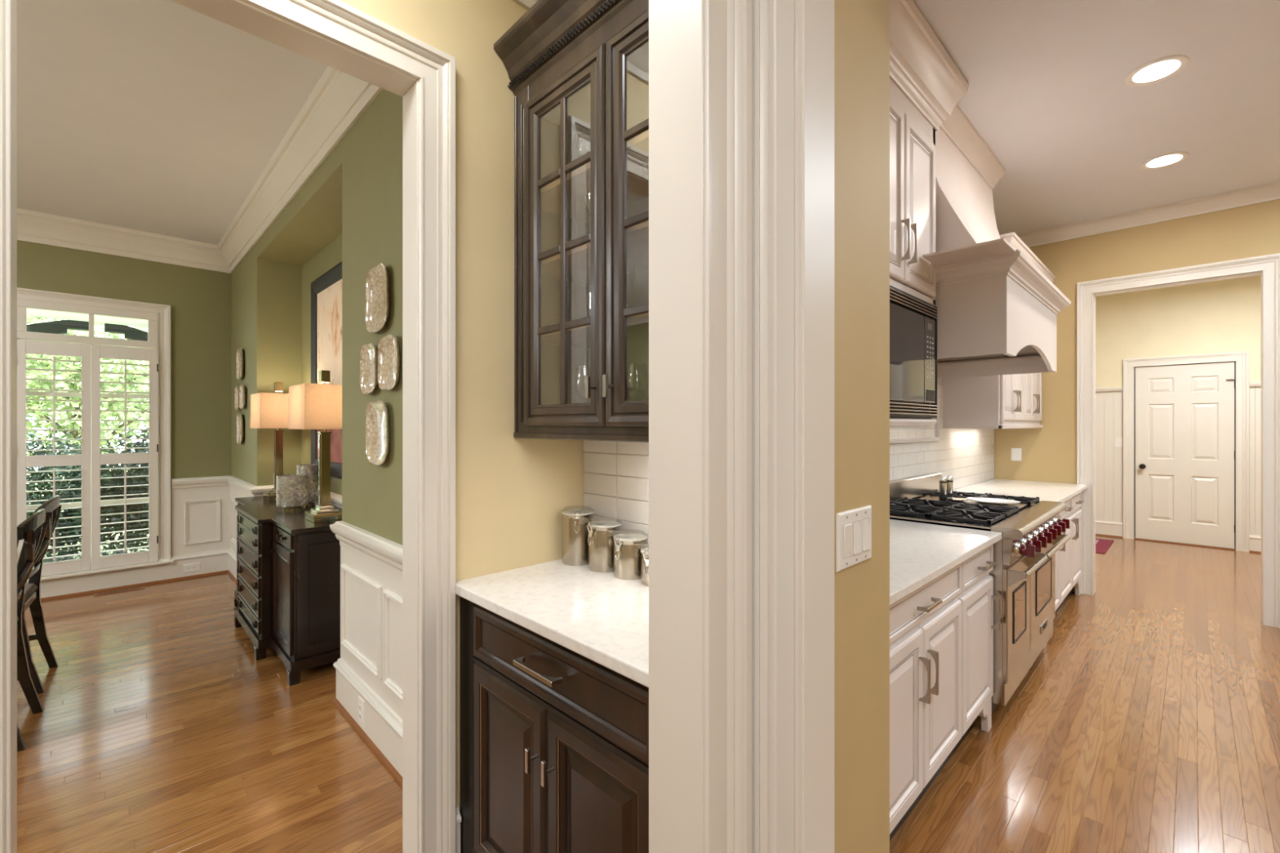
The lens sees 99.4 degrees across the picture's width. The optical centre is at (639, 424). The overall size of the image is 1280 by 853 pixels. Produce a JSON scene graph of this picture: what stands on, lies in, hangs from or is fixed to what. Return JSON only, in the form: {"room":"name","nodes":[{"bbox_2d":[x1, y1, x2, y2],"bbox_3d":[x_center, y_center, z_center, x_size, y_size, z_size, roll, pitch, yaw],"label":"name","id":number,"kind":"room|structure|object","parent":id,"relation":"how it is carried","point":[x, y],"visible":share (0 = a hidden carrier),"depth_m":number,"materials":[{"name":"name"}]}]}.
{"room":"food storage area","nodes":[
{"label":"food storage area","id":0,"kind":"room"},
{"bbox_2d":[17,240,231,555],"bbox_3d":[-5.464,-0.130,3.591,4.430,3.000,0.160,0,0,-44],"label":"wall","id":1,"kind":"structure","parent":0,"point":[199,300],"depth_m":4.85,"materials":[{"name":"green paint"}]},
{"bbox_2d":[17,338,90,576],"bbox_3d":[-4.610,0.262,4.272,0.407,1.832,0.090,0,0,-44],"label":"plantation shutter","id":2,"kind":"object","parent":1,"relation":"attached to","point":[24,346],"visible":0.79,"depth_m":4.26,"materials":[{"name":"paint"}]},
{"bbox_2d":[17,287,173,582],"bbox_3d":[-4.515,0.080,4.470,1.015,2.255,0.215,0,0,-44],"label":"window","id":3,"kind":"structure","parent":1,"relation":"attached to","point":[153,318],"depth_m":4.59,"materials":[{"name":"white paint"}]},
{"bbox_2d":[91,344,158,569],"bbox_3d":[-4.316,0.262,4.560,0.410,1.832,0.090,0,0,-44],"label":"plantation shutter","id":4,"kind":"object","parent":1,"relation":"attached to","point":[98,352],"visible":1,"depth_m":4.53,"materials":[{"name":"paint"}]},
{"bbox_2d":[183,562,199,573],"bbox_3d":[-4.013,1.280,4.865,0.118,0.072,0.008,0,0,-44],"label":"wall outlet","id":5,"kind":"object","parent":1,"relation":"attached to","point":[194,566],"visible":1,"depth_m":4.86,"materials":[{"name":"white plastic"}]},
{"bbox_2d":[183,497,221,545],"bbox_3d":[-3.967,0.875,4.928,0.261,0.395,0.016,0,0,-44],"label":"trim","id":6,"kind":"structure","parent":1,"relation":"attached to","point":[219,500],"depth_m":4.92,"materials":[{"name":"white paint"}]},
{"bbox_2d":[231,88,402,545],"bbox_3d":[-2.106,-0.130,3.632,0.420,3.000,4.765,0,0,-44],"label":"wall","id":7,"kind":"structure","parent":0,"point":[349,211],"depth_m":2.68,"materials":[{"name":"green paint"}]},
{"bbox_2d":[17,66,382,273],"bbox_3d":[-3.717,-1.522,1.953,4.230,0.215,4.625,0,0,-44],"label":"trim","id":8,"kind":"structure","parent":7,"relation":"attached to","point":[339,99],"depth_m":3.92,"materials":[{"name":"white paint"}]},
{"bbox_2d":[26,548,402,776],"bbox_3d":[-3.610,1.261,2.058,4.530,0.218,4.625,0,0,-44],"label":"baseboard","id":9,"kind":"structure","parent":7,"relation":"attached to","point":[383,726],"depth_m":4.28,"materials":[{"name":"white paint"}]},
{"bbox_2d":[40,569,402,788],"bbox_3d":[-3.610,1.359,2.043,4.508,0.021,4.603,0,0,-44],"label":"trim","id":10,"kind":"structure","parent":7,"relation":"attached to","point":[394,773],"depth_m":2.60,"materials":[{"name":"wood"}]},
{"bbox_2d":[230,498,238,546],"bbox_3d":[-3.410,0.872,4.640,0.016,0.387,1.000,0,0,-44],"label":"trim","id":11,"kind":"structure","parent":7,"relation":"attached to","point":[232,500],"depth_m":4.98,"materials":[{"name":"white paint"}]},
{"bbox_2d":[234,386,239,410],"bbox_3d":[-3.492,-0.232,4.720,0.023,0.212,0.192,0,0,-44],"label":"wall plate","id":12,"kind":"object","parent":7,"relation":"attached to","point":[237,388],"visible":0.76,"depth_m":4.77,"materials":[{"name":"ceramic"}]},
{"bbox_2d":[235,347,243,379],"bbox_3d":[-3.411,-0.520,4.638,0.023,0.268,0.253,0,0,-44],"label":"wall plate","id":13,"kind":"object","parent":7,"relation":"attached to","point":[239,358],"visible":1,"depth_m":4.67,"materials":[{"name":"ceramic"}]},
{"bbox_2d":[236,413,243,444],"bbox_3d":[-3.411,0.034,4.638,0.023,0.266,0.248,0,0,-44],"label":"wall plate","id":14,"kind":"object","parent":7,"relation":"attached to","point":[239,416],"visible":1,"depth_m":4.67,"materials":[{"name":"ceramic"}]},
{"bbox_2d":[239,384,245,408],"bbox_3d":[-3.331,-0.236,4.556,0.023,0.205,0.204,0,0,-44],"label":"wall plate","id":15,"kind":"object","parent":7,"relation":"attached to","point":[242,388],"visible":1,"depth_m":4.59,"materials":[{"name":"ceramic"}]},
{"bbox_2d":[171,488,402,719],"bbox_3d":[-2.163,0.950,3.517,4.644,0.740,0.610,0,0,40],"label":"trim","id":16,"kind":"structure","parent":7,"relation":"attached to","point":[361,599],"depth_m":2.52,"materials":[{"name":"white paint"}]},
{"bbox_2d":[171,475,402,577],"bbox_3d":[-2.170,0.534,3.504,4.644,0.121,0.623,0,0,41],"label":"trim","id":17,"kind":"structure","parent":7,"relation":"attached to","point":[384,553],"depth_m":2.58,"materials":[{"name":"white paint"}]},
{"bbox_2d":[311,261,342,479],"bbox_3d":[-2.019,-0.358,3.645,0.034,1.429,1.312,0,0,-44],"label":"framed painting","id":18,"kind":"object","parent":7,"relation":"attached to","point":[326,289],"visible":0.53,"depth_m":3.82,"materials":[{"name":"paper"}]},
{"bbox_2d":[340,564,382,679],"bbox_3d":[-1.270,0.872,2.459,0.016,0.387,0.521,0,0,-44],"label":"trim","id":19,"kind":"structure","parent":7,"relation":"attached to","point":[376,671],"depth_m":2.41,"materials":[{"name":"white paint"}]},
{"bbox_2d":[358,695,364,728],"bbox_3d":[-1.237,1.272,2.408,0.008,0.116,0.072,0,0,-44],"label":"wall outlet","id":20,"kind":"object","parent":7,"relation":"attached to","point":[361,702],"visible":1,"depth_m":2.40,"materials":[{"name":"white plastic"}]},
{"bbox_2d":[360,342,377,394],"bbox_3d":[-1.170,-0.241,2.354,0.023,0.217,0.193,0,0,-44],"label":"wall plate","id":21,"kind":"object","parent":7,"relation":"attached to","point":[369,354],"visible":1,"depth_m":2.38,"materials":[{"name":"ceramic"}]},
{"bbox_2d":[364,262,389,332],"bbox_3d":[-1.099,-0.526,2.281,0.023,0.275,0.254,0,0,-44],"label":"wall plate","id":22,"kind":"object","parent":7,"relation":"attached to","point":[377,288],"visible":1,"depth_m":2.30,"materials":[{"name":"ceramic"}]},
{"bbox_2d":[365,400,389,465],"bbox_3d":[-1.097,0.033,2.280,0.023,0.267,0.249,0,0,-44],"label":"wall plate","id":23,"kind":"object","parent":7,"relation":"attached to","point":[377,427],"visible":1,"depth_m":2.30,"materials":[{"name":"ceramic"}]},
{"bbox_2d":[377,333,399,389],"bbox_3d":[-1.007,-0.250,2.188,0.023,0.220,0.207,0,0,-44],"label":"wall plate","id":24,"kind":"object","parent":7,"relation":"attached to","point":[388,356],"visible":1,"depth_m":2.20,"materials":[{"name":"ceramic"}]},
{"bbox_2d":[382,589,402,701],"bbox_3d":[-0.866,0.872,2.047,0.016,0.387,0.535,0,0,-44],"label":"trim","id":25,"kind":"structure","parent":7,"relation":"attached to","point":[387,594],"depth_m":2.22,"materials":[{"name":"white paint"}]},
{"bbox_2d":[339,0,584,808],"bbox_3d":[-1.869,-0.130,0.432,4.738,3.000,0.045,0,0,-44],"label":"wall","id":26,"kind":"structure","parent":0,"point":[512,493],"depth_m":1.75,"materials":[{"name":"yellow paint"}]},
{"bbox_2d":[0,0,455,852],"bbox_3d":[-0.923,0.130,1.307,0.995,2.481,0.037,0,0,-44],"label":"trim","id":27,"kind":"structure","parent":26,"relation":"attached to","point":[336,21],"depth_m":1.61,"materials":[{"name":"white paint"}]},
{"bbox_2d":[455,806,461,852],"bbox_3d":[-0.563,1.275,1.665,0.021,0.190,0.024,0,0,-44],"label":"baseboard","id":28,"kind":"structure","parent":26,"relation":"attached to","point":[458,818],"depth_m":1.66,"materials":[{"name":"white paint"}]},
{"bbox_2d":[512,0,537,9],"bbox_3d":[-1.569,-1.525,0.085,4.679,0.210,0.870,0,0,-44],"label":"trim","id":29,"kind":"structure","parent":26,"relation":"attached to","point":[527,4],"depth_m":1.84,"materials":[{"name":"white paint"}]},
{"bbox_2d":[17,535,1279,852],"bbox_3d":[0.736,1.400,3.034,12.500,0.060,9.700,0,0,-44],"label":"floor","id":30,"kind":"structure","parent":0,"point":[1148,719],"depth_m":2.37,"materials":[{"name":"brown wood"}]},
{"bbox_2d":[17,508,47,751],"bbox_3d":[-2.904,0.876,2.300,0.522,0.987,0.450,0,0,-40],"label":"dining chair","id":31,"kind":"object","parent":30,"relation":"on","point":[32,530],"visible":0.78,"depth_m":2.52,"materials":[{"name":"black paint"}]},
{"bbox_2d":[17,494,61,693],"bbox_3d":[-3.357,0.876,2.787,0.522,0.987,0.450,0,0,-40],"label":"dining chair","id":32,"kind":"object","parent":30,"relation":"on","point":[32,599],"visible":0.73,"depth_m":2.96,"materials":[{"name":"black paint"}]},
{"bbox_2d":[93,586,144,596],"bbox_3d":[-4.278,1.367,4.467,0.300,0.004,0.090,0,0,-44],"label":"floor vent","id":33,"kind":"object","parent":30,"relation":"in","point":[141,587],"visible":1,"depth_m":4.46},
{"bbox_2d":[233,495,342,685],"bbox_3d":[-2.313,0.960,3.590,0.498,0.820,1.755,0,0,-44],"label":"sideboard","id":34,"kind":"object","parent":30,"relation":"on","point":[286,599],"visible":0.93,"depth_m":3.01,"materials":[{"name":"brown wood"}]},
{"bbox_2d":[249,382,288,501],"bbox_3d":[-2.670,0.117,4.014,0.290,0.865,0.370,0,0,-44],"label":"table lamp","id":35,"kind":"object","parent":34,"relation":"on","point":[268,410],"visible":0.78,"depth_m":3.88,"materials":[{"name":"beige fabric"}]},
{"bbox_2d":[275,474,308,511],"bbox_3d":[-2.258,0.439,3.529,0.176,0.222,0.176,0,0,-44],"label":"candle holder","id":36,"kind":"object","parent":34,"relation":"on","point":[291,490],"visible":1,"depth_m":3.46,"materials":[{"name":"beige stone"}]},
{"bbox_2d":[296,464,318,506],"bbox_3d":[-2.280,0.412,3.731,0.132,0.275,0.132,0,0,-44],"label":"candle holder","id":37,"kind":"object","parent":34,"relation":"on","point":[312,470],"visible":0.56,"depth_m":3.69,"materials":[{"name":"beige stone"}]},
{"bbox_2d":[288,370,342,523],"bbox_3d":[-1.837,0.117,3.164,0.290,0.865,0.370,0,0,-44],"label":"table lamp","id":38,"kind":"object","parent":34,"relation":"on","point":[311,406],"visible":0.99,"depth_m":3.05,"materials":[{"name":"beige fabric"}]},
{"bbox_2d":[459,595,648,852],"bbox_3d":[-0.096,0.944,1.539,0.535,0.853,0.852,0,0,-44],"label":"base cabinet","id":39,"kind":"object","parent":30,"relation":"on","point":[554,740],"visible":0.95,"depth_m":1.35,"materials":[{"name":"brown wood"}]},
{"bbox_2d":[455,559,648,687],"bbox_3d":[-0.090,0.497,1.541,0.526,0.031,0.864,0,0,-44],"label":"countertop","id":40,"kind":"structure","parent":39,"relation":"on","point":[602,618],"depth_m":1.45,"materials":[{"name":"stone"}]},
{"bbox_2d":[561,505,594,565],"bbox_3d":[-0.218,0.385,1.907,0.114,0.194,0.116,0,0,-44],"label":"canister","id":41,"kind":"object","parent":40,"relation":"on","point":[575,520],"visible":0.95,"depth_m":1.86,"materials":[{"name":"metal"}]},
{"bbox_2d":[586,516,621,573],"bbox_3d":[-0.119,0.398,1.823,0.112,0.168,0.112,0,0,4],"label":"canister","id":42,"kind":"object","parent":40,"relation":"on","point":[601,541],"visible":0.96,"depth_m":1.78,"materials":[{"name":"metal"}]},
{"bbox_2d":[613,528,647,580],"bbox_3d":[-0.032,0.411,1.737,0.110,0.142,0.110,0,0,-5],"label":"canister","id":43,"kind":"object","parent":40,"relation":"on","point":[628,543],"visible":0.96,"depth_m":1.69,"materials":[{"name":"metal"}]},
{"bbox_2d":[640,542,648,586],"bbox_3d":[0.055,0.424,1.658,0.108,0.116,0.108,0,0,-8],"label":"canister","id":44,"kind":"object","parent":40,"relation":"on","point":[644,551],"visible":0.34,"depth_m":1.63,"materials":[{"name":"metal"}]},
{"bbox_2d":[889,544,1000,840],"bbox_3d":[0.850,0.942,2.134,1.522,0.856,0.660,0,0,-44],"label":"base cabinet","id":45,"kind":"object","parent":30,"relation":"on","point":[941,633],"visible":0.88,"depth_m":1.92,"materials":[{"name":"white paint"}]},
{"bbox_2d":[889,519,1001,605],"bbox_3d":[0.848,0.497,2.136,1.524,0.031,0.660,0,0,-44],"label":"countertop","id":46,"kind":"structure","parent":45,"relation":"on","point":[920,553],"depth_m":2.11,"materials":[{"name":"stone"}]},
{"bbox_2d":[889,472,1070,717],"bbox_3d":[1.863,0.850,3.054,1.202,1.040,0.750,0,0,-44],"label":"gas range","id":47,"kind":"object","parent":30,"relation":"on","point":[1023,574],"visible":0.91,"depth_m":2.72,"materials":[{"name":"metal"}]},
{"bbox_2d":[938,475,947,499],"bbox_3d":[1.841,0.382,3.299,0.044,0.140,0.044,0,0,-44],"label":"pepper mill","id":48,"kind":"object","parent":47,"relation":"on","point":[943,495],"visible":0.98,"depth_m":3.28,"materials":[{"name":"silver metal"}]},
{"bbox_2d":[946,475,953,497],"bbox_3d":[1.909,0.382,3.351,0.044,0.140,0.044,0,0,-44],"label":"pepper mill","id":49,"kind":"object","parent":47,"relation":"on","point":[949,478],"visible":0.75,"depth_m":3.33,"materials":[{"name":"silver metal"}]},
{"bbox_2d":[965,497,1020,504],"bbox_3d":[2.035,0.443,3.139,0.216,0.017,0.270,0,0,-44],"label":"oval dish","id":50,"kind":"object","parent":47,"relation":"on","point":[980,500],"visible":1,"depth_m":3.16,"materials":[{"name":"white ceramic"}]},
{"bbox_2d":[1043,491,1084,648],"bbox_3d":[2.829,0.942,4.076,1.583,0.856,0.660,0,0,-44],"label":"base cabinet","id":51,"kind":"object","parent":30,"relation":"on","point":[1068,558],"visible":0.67,"depth_m":4.00,"materials":[{"name":"white paint"}]},
{"bbox_2d":[953,479,1087,502],"bbox_3d":[2.826,0.497,4.077,1.591,0.031,0.660,0,0,-44],"label":"countertop","id":52,"kind":"structure","parent":51,"relation":"on","point":[1045,491],"depth_m":4.06,"materials":[{"name":"stone"}]},
{"bbox_2d":[1095,537,1113,553],"bbox_3d":[4.919,1.364,6.438,0.920,0.010,0.980,0,0,-44],"label":"rug","id":53,"kind":"object","parent":30,"relation":"on","point":[1102,545],"visible":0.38,"depth_m":6.16,"materials":[{"name":"red fabric"}]},
{"bbox_2d":[17,0,1279,244],"bbox_3d":[0.736,-1.680,3.034,12.500,0.100,9.700,0,0,-44],"label":"ceiling","id":54,"kind":"structure","parent":0,"point":[158,117],"depth_m":2.75,"materials":[{"name":"paint"}]},
{"bbox_2d":[1124,55,1189,86],"bbox_3d":[2.378,-1.627,2.503,0.216,0.007,0.216,0,0,-44],"label":"recessed light","id":55,"kind":"object","parent":54,"relation":"in","point":[1157,70],"visible":1,"depth_m":2.50,"materials":[{"name":"white plastic"}]},
{"bbox_2d":[1133,60,1180,82],"bbox_3d":[2.378,-1.627,2.503,0.160,0.001,0.160,0,0,-44],"label":"diffuser","id":56,"kind":"object","parent":55,"relation":"attached to","point":[1160,70],"depth_m":2.50,"materials":[{"name":"beige plastic"}]},
{"bbox_2d":[1140,151,1189,169],"bbox_3d":[3.234,-1.627,3.351,0.216,0.007,0.216,0,0,-44],"label":"recessed light","id":57,"kind":"object","parent":54,"relation":"in","point":[1168,159],"visible":1,"depth_m":3.34,"materials":[{"name":"white plastic"}]},
{"bbox_2d":[1146,155,1182,167],"bbox_3d":[3.234,-1.627,3.351,0.160,0.001,0.160,0,0,-44],"label":"diffuser","id":58,"kind":"object","parent":57,"relation":"attached to","point":[1165,161],"depth_m":3.35,"materials":[{"name":"beige plastic"}]},
{"bbox_2d":[834,0,889,852],"bbox_3d":[0.010,-0.130,1.488,0.578,3.000,1.090,0,0,-44],"label":"wall","id":59,"kind":"structure","parent":0,"point":[861,27],"depth_m":1.20,"materials":[{"name":"beige paint"}]},
{"bbox_2d":[493,0,648,442],"bbox_3d":[-0.047,-0.596,1.600,0.382,1.280,0.869,0,0,-44],"label":"upper cabinet","id":60,"kind":"object","parent":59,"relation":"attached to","point":[571,65],"visible":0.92,"depth_m":1.65,"materials":[{"name":"brown wood"}]},
{"bbox_2d":[573,366,590,402],"bbox_3d":[-0.176,-0.090,1.750,0.078,0.195,0.077,0,0,-44],"label":"wine glass","id":61,"kind":"object","parent":60,"relation":"in","point":[575,373],"visible":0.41,"depth_m":1.74,"materials":[{"name":"clear glass"}]},
{"bbox_2d":[540,129,648,222],"bbox_3d":[-0.010,-0.754,1.624,0.260,0.019,0.820,0,0,-44],"label":"shelf","id":62,"kind":"object","parent":60,"relation":"attached to","point":[578,181],"depth_m":1.72,"materials":[{"name":"brown wood"}]},
{"bbox_2d":[540,219,648,285],"bbox_3d":[-0.010,-0.524,1.624,0.260,0.019,0.820,0,0,-44],"label":"shelf","id":63,"kind":"object","parent":60,"relation":"attached to","point":[578,259],"depth_m":1.72,"materials":[{"name":"brown wood"}]},
{"bbox_2d":[540,312,648,347],"bbox_3d":[-0.010,-0.294,1.624,0.260,0.019,0.820,0,0,-44],"label":"shelf","id":64,"kind":"object","parent":60,"relation":"attached to","point":[637,326],"depth_m":1.74,"materials":[{"name":"brown wood"}]},
{"bbox_2d":[626,363,648,400],"bbox_3d":[-0.009,-0.090,1.679,0.078,0.195,0.077,0,0,-44],"label":"wine glass","id":65,"kind":"object","parent":60,"relation":"in","point":[647,375],"visible":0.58,"depth_m":1.67,"materials":[{"name":"clear glass"}]},
{"bbox_2d":[583,440,648,543],"bbox_3d":[0.096,0.226,1.719,0.014,0.512,0.868,0,0,-44],"label":"backsplash","id":66,"kind":"structure","parent":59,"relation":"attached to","point":[616,473],"depth_m":1.88,"materials":[{"name":"tile"}]},
{"bbox_2d":[648,0,704,852],"bbox_3d":[0.068,0.160,1.006,0.016,2.420,0.134,0,0,-44],"label":"trim","id":67,"kind":"structure","parent":59,"relation":"attached to","point":[676,27],"depth_m":1.00,"materials":[{"name":"white paint"}]},
{"bbox_2d":[835,505,871,572],"bbox_3d":[0.462,0.240,1.160,0.163,0.119,0.011,0,0,-44],"label":"light switch","id":68,"kind":"object","parent":59,"relation":"attached to","point":[853,526],"visible":1,"depth_m":1.15,"materials":[{"name":"white plastic"}]},
{"bbox_2d":[993,199,1279,591],"bbox_3d":[4.734,-0.130,3.357,0.120,3.000,4.362,0,0,-44],"label":"wall","id":69,"kind":"structure","parent":0,"point":[1049,452],"depth_m":4.40,"materials":[{"name":"beige paint"}]},
{"bbox_2d":[1011,448,1022,461],"bbox_3d":[3.285,0.258,4.742,0.008,0.112,0.078,0,0,-44],"label":"wall outlet","id":70,"kind":"object","parent":69,"relation":"attached to","point":[1016,453],"visible":1,"depth_m":4.74,"materials":[{"name":"white plastic"}]},
{"bbox_2d":[1017,181,1279,247],"bbox_3d":[4.134,-1.580,2.769,1.560,0.100,4.362,0,0,-44],"label":"trim","id":71,"kind":"structure","parent":69,"relation":"attached to","point":[1270,191],"depth_m":4.07,"materials":[{"name":"white paint"}]},
{"bbox_2d":[1076,253,1279,627],"bbox_3d":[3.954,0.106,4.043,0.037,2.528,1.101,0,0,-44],"label":"trim","id":72,"kind":"structure","parent":69,"relation":"attached to","point":[1268,264],"depth_m":3.80,"materials":[{"name":"white paint"}]},
{"bbox_2d":[1095,519,1261,551],"bbox_3d":[5.172,1.275,5.145,3.010,0.190,3.300,0,0,-44],"label":"baseboard","id":73,"kind":"structure","parent":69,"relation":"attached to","point":[1102,526],"depth_m":6.62,"materials":[{"name":"white paint"}]},
{"bbox_2d":[1095,275,1261,535],"bbox_3d":[6.230,-0.130,6.323,0.150,3.000,3.700,0,0,-44],"label":"wall","id":74,"kind":"structure","parent":0,"point":[1221,316],"depth_m":6.33,"materials":[{"name":"beige paint"}]},
{"bbox_2d":[1115,437,1123,447],"bbox_3d":[5.835,0.214,6.619,0.008,0.116,0.075,0,0,-44],"label":"light switch","id":75,"kind":"object","parent":74,"relation":"attached to","point":[1118,441],"visible":1,"depth_m":6.62,"materials":[{"name":"white plastic"}]},
{"bbox_2d":[1095,382,1261,391],"bbox_3d":[6.234,-0.439,6.187,0.034,0.047,3.300,0,0,-44],"label":"trim","id":76,"kind":"structure","parent":74,"relation":"attached to","point":[1251,384],"depth_m":6.61,"materials":[{"name":"white paint"}]},
{"bbox_2d":[1095,533,1261,553],"bbox_3d":[6.235,1.361,6.174,0.014,0.018,3.280,0,0,-44],"label":"trim","id":77,"kind":"structure","parent":74,"relation":"attached to","point":[1250,551],"depth_m":6.61,"materials":[{"name":"wood"}]},
{"bbox_2d":[1133,537,1235,550],"bbox_3d":[6.236,1.364,6.245,0.070,0.012,0.820,0,0,-44],"label":"trim","id":78,"kind":"structure","parent":74,"relation":"attached to","point":[1135,538],"depth_m":6.21,"materials":[{"name":"wood"}]},
{"bbox_2d":[1135,361,1235,548],"bbox_3d":[6.221,0.333,6.218,0.104,2.046,0.819,0,0,-44],"label":"panelled door","id":79,"kind":"structure","parent":74,"relation":"in","point":[1185,455],"depth_m":6.22,"materials":[{"name":"white paint"}]},
{"bbox_2d":[1123,351,1248,551],"bbox_3d":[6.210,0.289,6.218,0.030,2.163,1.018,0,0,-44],"label":"trim","id":80,"kind":"structure","parent":74,"relation":"attached to","point":[1242,358],"depth_m":6.02,"materials":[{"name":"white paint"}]},
{"bbox_3d":[1.986,-0.130,-0.643,0.105,3.000,2.500,0,0,-44],"label":"wall","id":81,"kind":"structure","parent":0,"visible":0},
{"bbox_2d":[751,0,801,852],"bbox_3d":[0.852,0.108,0.416,0.037,2.523,1.806,0,0,-44],"label":"trim","id":82,"kind":"structure","parent":81,"relation":"attached to","point":[776,24],"depth_m":1.02,"materials":[{"name":"white paint"}]},
{"bbox_3d":[1.612,-0.130,3.446,4.452,3.000,0.138,0,0,-44],"label":"wall","id":83,"kind":"structure","parent":0,"visible":0},
{"bbox_2d":[889,384,939,444],"bbox_3d":[1.614,-0.083,3.317,1.270,0.395,0.026,0,0,-44],"label":"trim","id":84,"kind":"structure","parent":83,"relation":"attached to","point":[936,438],"depth_m":3.62,"materials":[{"name":"white paint"}]},
{"bbox_2d":[889,0,968,426],"bbox_3d":[0.823,-0.805,2.211,1.592,1.630,0.503,0,0,-44],"label":"upper cabinet","id":85,"kind":"object","parent":83,"relation":"attached to","point":[926,85],"visible":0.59,"depth_m":2.31,"materials":[{"name":"white paint"}]},
{"bbox_2d":[889,284,937,417],"bbox_3d":[0.995,-0.296,2.423,0.810,0.528,0.374,0,0,-44],"label":"microwave","id":86,"kind":"object","parent":85,"relation":"in","point":[913,320],"visible":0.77,"depth_m":2.34,"materials":[{"name":"silver metal"}]},
{"bbox_2d":[889,378,994,489],"bbox_3d":[1.621,0.051,3.350,4.331,0.861,0.013,0,0,-44],"label":"backsplash","id":87,"kind":"structure","parent":83,"relation":"attached to","point":[966,455],"depth_m":3.88,"materials":[{"name":"tile"}]},
{"bbox_2d":[922,103,1071,378],"bbox_3d":[1.784,-0.975,2.991,1.587,1.310,0.735,0,0,-44],"label":"range hood","id":88,"kind":"object","parent":83,"relation":"attached to","point":[997,313],"visible":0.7,"depth_m":2.61,"materials":[{"name":"white paint"}]},
{"bbox_2d":[942,232,1055,428],"bbox_3d":[2.787,-0.608,4.178,1.503,1.265,0.444,0,0,-44],"label":"upper cabinet","id":89,"kind":"object","parent":83,"relation":"attached to","point":[1003,401],"visible":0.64,"depth_m":3.80,"materials":[{"name":"white paint"}]},
{"label":"outside","id":90,"kind":"structure","parent":0,"visible":0},
{"bbox_2d":[26,468,148,563],"bbox_3d":[-12.782,1.795,13.026,28.000,0.150,23.500,0,0,-44],"label":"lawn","id":91,"kind":"structure","parent":90,"point":[117,535],"depth_m":7.58,"materials":[{"name":"green plant"}]},
{"bbox_2d":[26,426,114,563],"bbox_3d":[-7.573,0.980,6.649,1.920,1.874,1.037,0,0,-44],"label":"shrub","id":92,"kind":"object","parent":91,"relation":"on","point":[41,486],"visible":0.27,"depth_m":6.80,"materials":[{"name":"green plant"}]},
{"bbox_2d":[26,315,123,411],"bbox_3d":[-14.474,-1.185,12.277,4.445,5.818,4.266,0,0,-44],"label":"tree","id":93,"kind":"object","parent":91,"relation":"on","point":[28,317],"visible":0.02,"depth_m":12.41,"materials":[{"name":"green plant"}]},
{"bbox_2d":[26,315,148,469],"bbox_3d":[-8.972,-0.175,8.614,3.023,3.802,3.020,0,0,-44],"label":"tree","id":94,"kind":"object","parent":91,"relation":"on","point":[30,374],"visible":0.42,"depth_m":8.29,"materials":[{"name":"green plant"}]},
{"bbox_2d":[66,425,148,555],"bbox_3d":[-5.924,0.949,6.645,1.507,1.933,1.053,0,0,-44],"label":"shrub","id":95,"kind":"object","parent":91,"relation":"on","point":[144,471],"visible":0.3,"depth_m":6.29,"materials":[{"name":"green plant"}]},
{"bbox_2d":[105,328,148,428],"bbox_3d":[-9.446,-0.461,11.481,3.189,4.373,3.120,0,0,-44],"label":"tree","id":96,"kind":"object","parent":91,"relation":"on","point":[141,329],"visible":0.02,"depth_m":10.95,"materials":[{"name":"green plant"}]},
{"bbox_3d":[0.099,-1.340,-0.515,2.620,0.580,2.325,0,0,-44],"label":"wall header","id":97,"kind":"structure","parent":0,"visible":0},
{"bbox_2d":[704,0,751,852],"bbox_3d":[-0.581,0.102,0.270,2.184,2.537,0.037,0,0,-44],"label":"trim","id":98,"kind":"structure","parent":97,"relation":"attached to","point":[727,23],"depth_m":1.00,"materials":[{"name":"white paint"}]},
{"bbox_2d":[801,0,834,852],"bbox_3d":[0.726,0.160,0.636,0.121,2.420,1.131,0,0,-44],"label":"trim","id":99,"kind":"structure","parent":97,"relation":"attached to","point":[817,15],"depth_m":1.02,"materials":[{"name":"white paint"}]},
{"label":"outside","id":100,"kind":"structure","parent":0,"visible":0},
{"bbox_2d":[26,307,147,327],"bbox_3d":[-5.165,-1.150,5.264,8.000,0.100,1.750,0,0,-44],"label":"ceiling","id":101,"kind":"structure","parent":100,"point":[30,312],"depth_m":5.59,"materials":[{"name":"paint"}]},
{"bbox_3d":[-5.855,-1.195,5.967,8.000,0.110,0.220,0,0,-44],"label":"beam","id":102,"kind":"structure","parent":101,"relation":"attached to","visible":0},
{"bbox_2d":[26,320,88,334],"bbox_3d":[-6.219,-0.945,5.610,0.740,0.370,0.120,0,0,-44],"label":"bracket","id":103,"kind":"object","parent":102,"relation":"attached to","point":[61,326],"visible":0.67,"depth_m":5.67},
{"bbox_2d":[104,323,147,341],"bbox_3d":[-5.605,-0.945,6.212,0.740,0.370,0.120,0,0,-44],"label":"bracket","id":104,"kind":"object","parent":102,"relation":"attached to","point":[130,333],"visible":0.52,"depth_m":6.04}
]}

